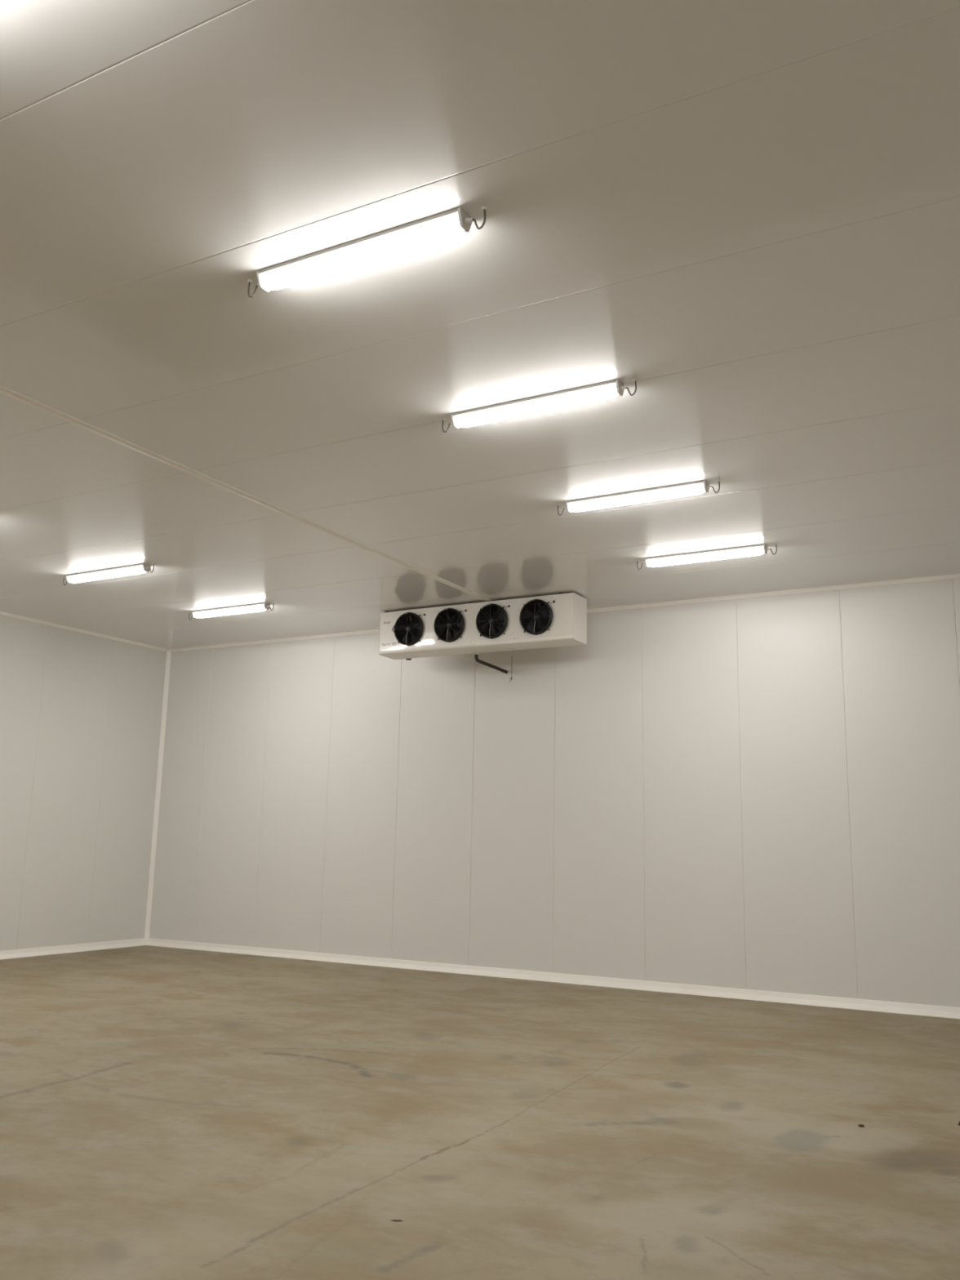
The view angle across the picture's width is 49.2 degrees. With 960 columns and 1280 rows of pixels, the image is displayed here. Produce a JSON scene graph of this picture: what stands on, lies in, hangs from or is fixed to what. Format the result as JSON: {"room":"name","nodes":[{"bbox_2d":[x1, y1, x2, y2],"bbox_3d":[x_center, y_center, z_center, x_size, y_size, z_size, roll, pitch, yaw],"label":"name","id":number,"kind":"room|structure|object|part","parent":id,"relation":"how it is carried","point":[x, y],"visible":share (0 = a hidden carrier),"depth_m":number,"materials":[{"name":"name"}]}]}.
{"room":"cold storage room","nodes":[
{"label":"cold storage room","id":0,"kind":"room"},
{"bbox_2d":[0,614,166,951],"bbox_3d":[-8.601,1.032,9.594,0.120,4.455,15.000,-5,-12,29],"label":"wall","id":1,"kind":"structure","parent":0,"point":[81,713],"depth_m":14.64,"materials":[{"name":"metal"}]},
{"bbox_2d":[0,937,146,959],"bbox_3d":[-8.514,3.181,9.221,0.070,0.098,14.800,-5,-12,29],"label":"baseboard","id":2,"kind":"structure","parent":1,"relation":"attached to","point":[7,954],"depth_m":14.35,"materials":[{"name":"plastic"}]},
{"bbox_2d":[0,610,168,652],"bbox_3d":[-8.437,-1.123,10.058,0.042,0.042,14.800,-5,-12,29],"label":"trim","id":3,"kind":"structure","parent":1,"relation":"attached to","point":[2,613],"depth_m":14.92,"materials":[{"name":"white metal"}]},
{"bbox_2d":[0,0,959,648],"bbox_3d":[-2.639,-1.695,6.896,13.700,0.120,15.200,-5,-12,29],"label":"ceiling","id":4,"kind":"structure","parent":0,"point":[746,213],"depth_m":5.62,"materials":[{"name":"paint"}]},
{"bbox_2d":[62,563,155,585],"bbox_3d":[-4.103,-0.718,11.532,1.427,0.104,0.114,-5,-12,29],"label":"ceiling light","id":5,"kind":"object","parent":4,"relation":"attached to","point":[140,568],"visible":1,"depth_m":11.47,"materials":[{"name":"white plastic"}]},
{"bbox_2d":[66,563,142,576],"bbox_3d":[-4.102,-0.759,11.540,1.185,0.019,0.114,-5,-12,29],"label":"tray","id":6,"kind":"object","parent":5,"relation":"on","point":[135,566],"depth_m":11.45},
{"bbox_2d":[68,565,146,582],"bbox_3d":[-4.103,-0.714,11.532,1.173,0.070,0.092,-5,-12,29],"label":"diffuser","id":7,"kind":"object","parent":5,"relation":"attached to","point":[123,571],"depth_m":11.49,"materials":[{"name":"white plastic"}]},
{"bbox_2d":[188,602,274,620],"bbox_3d":[-3.167,-0.360,13.287,1.427,0.104,0.114,-5,-12,29],"label":"ceiling light","id":8,"kind":"object","parent":4,"relation":"attached to","point":[261,606],"visible":1,"depth_m":13.23,"materials":[{"name":"white plastic"}]},
{"bbox_2d":[192,602,263,612],"bbox_3d":[-3.166,-0.401,13.295,1.185,0.019,0.114,-5,-12,29],"label":"tray","id":9,"kind":"object","parent":8,"relation":"on","point":[255,606],"depth_m":13.20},
{"bbox_2d":[194,604,265,617],"bbox_3d":[-3.167,-0.357,13.287,1.173,0.070,0.092,-5,-12,29],"label":"diffuser","id":10,"kind":"object","parent":8,"relation":"attached to","point":[240,609],"depth_m":13.25,"materials":[{"name":"white plastic"}]},
{"bbox_2d":[0,385,492,601],"bbox_3d":[-3.020,-1.599,7.092,0.090,0.008,14.800,-5,-12,29],"label":"trim","id":11,"kind":"structure","parent":4,"relation":"attached to","point":[4,390],"depth_m":8.52,"materials":[{"name":"white metal"}]},
{"bbox_2d":[247,205,487,297],"bbox_3d":[-0.592,-1.879,5.129,1.427,0.104,0.114,-5,-12,29],"label":"ceiling light","id":12,"kind":"object","parent":4,"relation":"attached to","point":[447,224],"visible":1,"depth_m":5.07,"materials":[{"name":"white plastic"}]},
{"bbox_2d":[257,208,457,275],"bbox_3d":[-0.592,-1.920,5.137,1.185,0.019,0.114,-5,-12,29],"label":"tray","id":13,"kind":"object","parent":12,"relation":"on","point":[447,215],"depth_m":5.07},
{"bbox_2d":[261,214,464,289],"bbox_3d":[-0.593,-1.876,5.128,1.173,0.070,0.092,-5,-12,29],"label":"diffuser","id":14,"kind":"object","parent":12,"relation":"attached to","point":[437,228],"depth_m":5.07,"materials":[{"name":"white plastic"}]},
{"bbox_2d":[378,592,586,660],"bbox_3d":[-0.004,-0.137,12.820,2.695,0.589,0.541,-5,-12,29],"label":"evaporator","id":15,"kind":"object","parent":4,"relation":"hanging from","point":[555,620],"visible":1,"depth_m":12.59,"materials":[{"name":"paint"}]},
{"bbox_3d":[-0.954,-0.130,13.159,0.142,0.099,0.071,-5,-12,29],"label":"blade","id":16,"kind":"part","parent":15,"relation":"part of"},
{"bbox_3d":[-0.911,-0.026,13.100,0.111,0.151,0.051,3,-11,-8],"label":"blade","id":17,"kind":"part","parent":15,"relation":"part of","materials":[{"name":"black metal"}]},
{"bbox_3d":[-0.891,-0.234,13.137,0.113,0.135,0.073,-5,-12,29],"label":"blade","id":18,"kind":"part","parent":15,"relation":"part of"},
{"bbox_3d":[-0.863,-0.128,13.101,0.096,0.096,0.141,-5,-12,29],"label":"motor","id":19,"kind":"part","parent":15,"relation":"part of","materials":[{"name":"black metal"}]},
{"bbox_3d":[-0.785,-0.049,13.047,0.149,0.119,0.067,-5,-12,29],"label":"blade","id":20,"kind":"part","parent":15,"relation":"part of","materials":[{"name":"black metal"}]},
{"bbox_3d":[-0.444,-0.126,12.869,0.136,0.115,0.071,-5,-12,29],"label":"blade","id":21,"kind":"part","parent":15,"relation":"part of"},
{"bbox_3d":[-0.408,-0.267,12.871,0.136,0.132,0.072,-5,-12,29],"label":"blade","id":22,"kind":"part","parent":15,"relation":"part of","materials":[{"name":"black metal"}]},
{"bbox_3d":[-0.351,-0.064,12.810,0.118,0.141,0.030,4,-11,-16],"label":"blade","id":23,"kind":"part","parent":15,"relation":"part of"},
{"bbox_3d":[-0.349,-0.172,12.819,0.096,0.096,0.141,-5,-12,29],"label":"motor","id":24,"kind":"part","parent":15,"relation":"part of","materials":[{"name":"black metal"}]},
{"bbox_3d":[-0.258,-0.124,12.764,0.150,0.091,0.065,-5,-12,29],"label":"blade","id":25,"kind":"part","parent":15,"relation":"part of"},
{"bbox_2d":[378,635,586,659],"bbox_3d":[-0.019,0.112,12.757,2.689,0.076,0.365,-5,-12,29],"label":"drip tray","id":26,"kind":"object","parent":15,"relation":"on","point":[476,646],"depth_m":12.64,"materials":[{"name":"paint"}]},
{"bbox_3d":[0.080,-0.136,12.577,0.131,0.138,0.071,-5,-12,29],"label":"blade","id":27,"kind":"part","parent":15,"relation":"part of","materials":[{"name":"black metal"}]},
{"bbox_3d":[0.087,-0.288,12.597,0.151,0.114,0.072,-5,-12,29],"label":"blade","id":28,"kind":"part","parent":15,"relation":"part of","materials":[{"name":"black metal"}]},
{"bbox_2d":[474,654,509,675],"bbox_3d":[0.140,0.313,13.158,0.076,0.166,0.688,-7,-14,37],"label":"drain pipe","id":29,"kind":"object","parent":15,"relation":"attached to","point":[506,672],"visible":1,"depth_m":13.12,"materials":[{"name":"black plastic"}]},
{"bbox_3d":[0.166,-0.216,12.537,0.096,0.096,0.141,-5,-12,29],"label":"motor","id":30,"kind":"part","parent":15,"relation":"part of","materials":[{"name":"black metal"}]},
{"bbox_3d":[0.207,-0.108,12.510,0.131,0.136,0.056,-2,-11,14],"label":"blade","id":31,"kind":"part","parent":15,"relation":"part of","materials":[{"name":"black metal"}]},
{"bbox_3d":[0.200,-0.323,12.526,0.039,0.149,0.113,5,-12,-20],"label":"blade","id":32,"kind":"part","parent":15,"relation":"part of","materials":[{"name":"black metal"}]},
{"bbox_3d":[0.263,-0.223,12.489,0.140,0.102,0.065,-5,-12,29],"label":"blade","id":33,"kind":"part","parent":15,"relation":"part of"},
{"bbox_3d":[0.591,-0.295,12.315,0.148,0.093,0.070,-5,-12,29],"label":"blade","id":34,"kind":"part","parent":15,"relation":"part of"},
{"bbox_3d":[0.614,-0.160,12.281,0.111,0.151,0.072,-5,-12,29],"label":"blade","id":35,"kind":"part","parent":15,"relation":"part of","materials":[{"name":"black metal"}]},
{"bbox_3d":[0.680,-0.366,12.277,0.044,0.139,0.118,4,-11,-13],"label":"blade","id":36,"kind":"part","parent":15,"relation":"part of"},
{"bbox_3d":[0.680,-0.259,12.255,0.096,0.096,0.141,-5,-12,29],"label":"motor","id":37,"kind":"part","parent":15,"relation":"part of","materials":[{"name":"black metal"}]},
{"bbox_3d":[0.747,-0.167,12.206,0.140,0.130,0.068,-5,-12,29],"label":"blade","id":38,"kind":"part","parent":15,"relation":"part of","materials":[{"name":"black metal"}]},
{"bbox_3d":[1.159,-0.247,12.151,0.004,0.543,0.390,-5,-12,29],"label":"plate","id":39,"kind":"part","parent":15,"relation":"part of","materials":[{"name":"paint"}]},
{"bbox_2d":[441,378,637,432],"bbox_3d":[0.358,-1.524,6.870,1.427,0.104,0.114,-5,-12,29],"label":"ceiling light","id":40,"kind":"object","parent":4,"relation":"attached to","point":[610,389],"visible":1,"depth_m":6.81,"materials":[{"name":"white plastic"}]},
{"bbox_2d":[452,379,616,417],"bbox_3d":[0.359,-1.565,6.878,1.185,0.019,0.114,-5,-12,29],"label":"tray","id":41,"kind":"object","parent":40,"relation":"on","point":[611,384],"depth_m":6.81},
{"bbox_2d":[454,383,618,427],"bbox_3d":[0.358,-1.521,6.870,1.173,0.070,0.092,-5,-12,29],"label":"diffuser","id":42,"kind":"object","parent":40,"relation":"attached to","point":[594,393],"depth_m":6.82,"materials":[{"name":"white plastic"}]},
{"bbox_2d":[556,480,720,515],"bbox_3d":[1.282,-1.164,8.637,1.427,0.104,0.114,-5,-12,29],"label":"ceiling light","id":43,"kind":"object","parent":4,"relation":"attached to","point":[692,488],"visible":1,"depth_m":8.58,"materials":[{"name":"white plastic"}]},
{"bbox_2d":[567,480,703,503],"bbox_3d":[1.283,-1.205,8.645,1.185,0.019,0.114,-5,-12,29],"label":"tray","id":44,"kind":"object","parent":43,"relation":"on","point":[697,484],"depth_m":8.58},
{"bbox_2d":[568,483,704,511],"bbox_3d":[1.282,-1.161,8.636,1.173,0.070,0.092,-5,-12,29],"label":"diffuser","id":45,"kind":"object","parent":43,"relation":"attached to","point":[682,490],"depth_m":8.59,"materials":[{"name":"white plastic"}]},
{"bbox_2d":[636,543,777,569],"bbox_3d":[2.218,-0.816,10.341,1.427,0.104,0.114,-5,-12,29],"label":"ceiling light","id":46,"kind":"object","parent":4,"relation":"attached to","point":[756,549],"visible":1,"depth_m":10.29,"materials":[{"name":"white plastic"}]},
{"bbox_2d":[645,543,763,559],"bbox_3d":[2.219,-0.857,10.349,1.185,0.019,0.114,-5,-12,29],"label":"tray","id":47,"kind":"object","parent":46,"relation":"on","point":[756,547],"depth_m":10.28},
{"bbox_2d":[646,546,764,566],"bbox_3d":[2.218,-0.813,10.341,1.173,0.070,0.092,-5,-12,29],"label":"diffuser","id":48,"kind":"object","parent":46,"relation":"attached to","point":[742,551],"depth_m":10.30,"materials":[{"name":"white plastic"}]},
{"bbox_2d":[0,945,959,1279],"bbox_3d":[-2.733,2.836,6.022,13.900,0.200,15.400,-5,-12,29],"label":"floor","id":49,"kind":"structure","parent":0,"point":[166,1113],"depth_m":5.92,"materials":[{"name":"concrete"}]},
{"bbox_2d":[149,578,959,1007],"bbox_3d":[0.930,1.859,12.856,13.700,4.455,0.120,-5,-12,29],"label":"wall","id":50,"kind":"structure","parent":0,"point":[762,793],"depth_m":12.45,"materials":[{"name":"metal"}]},
{"bbox_2d":[144,650,171,941],"bbox_3d":[-4.905,2.336,15.959,0.050,4.455,0.050,-5,-12,29],"label":"trim","id":51,"kind":"structure","parent":50,"relation":"attached to","point":[150,888],"depth_m":15.95,"materials":[{"name":"white metal"}]},
{"bbox_2d":[146,937,959,1018],"bbox_3d":[0.840,3.981,12.362,13.300,0.098,0.070,-5,-12,29],"label":"baseboard","id":52,"kind":"structure","parent":50,"relation":"attached to","point":[682,988],"depth_m":12.10,"materials":[{"name":"plastic"}]},
{"bbox_2d":[168,573,959,652],"bbox_3d":[0.936,-0.322,13.204,13.300,0.042,0.042,-5,-12,29],"label":"trim","id":53,"kind":"structure","parent":50,"relation":"attached to","point":[954,575],"depth_m":12.30,"materials":[{"name":"white metal"}]}
]}

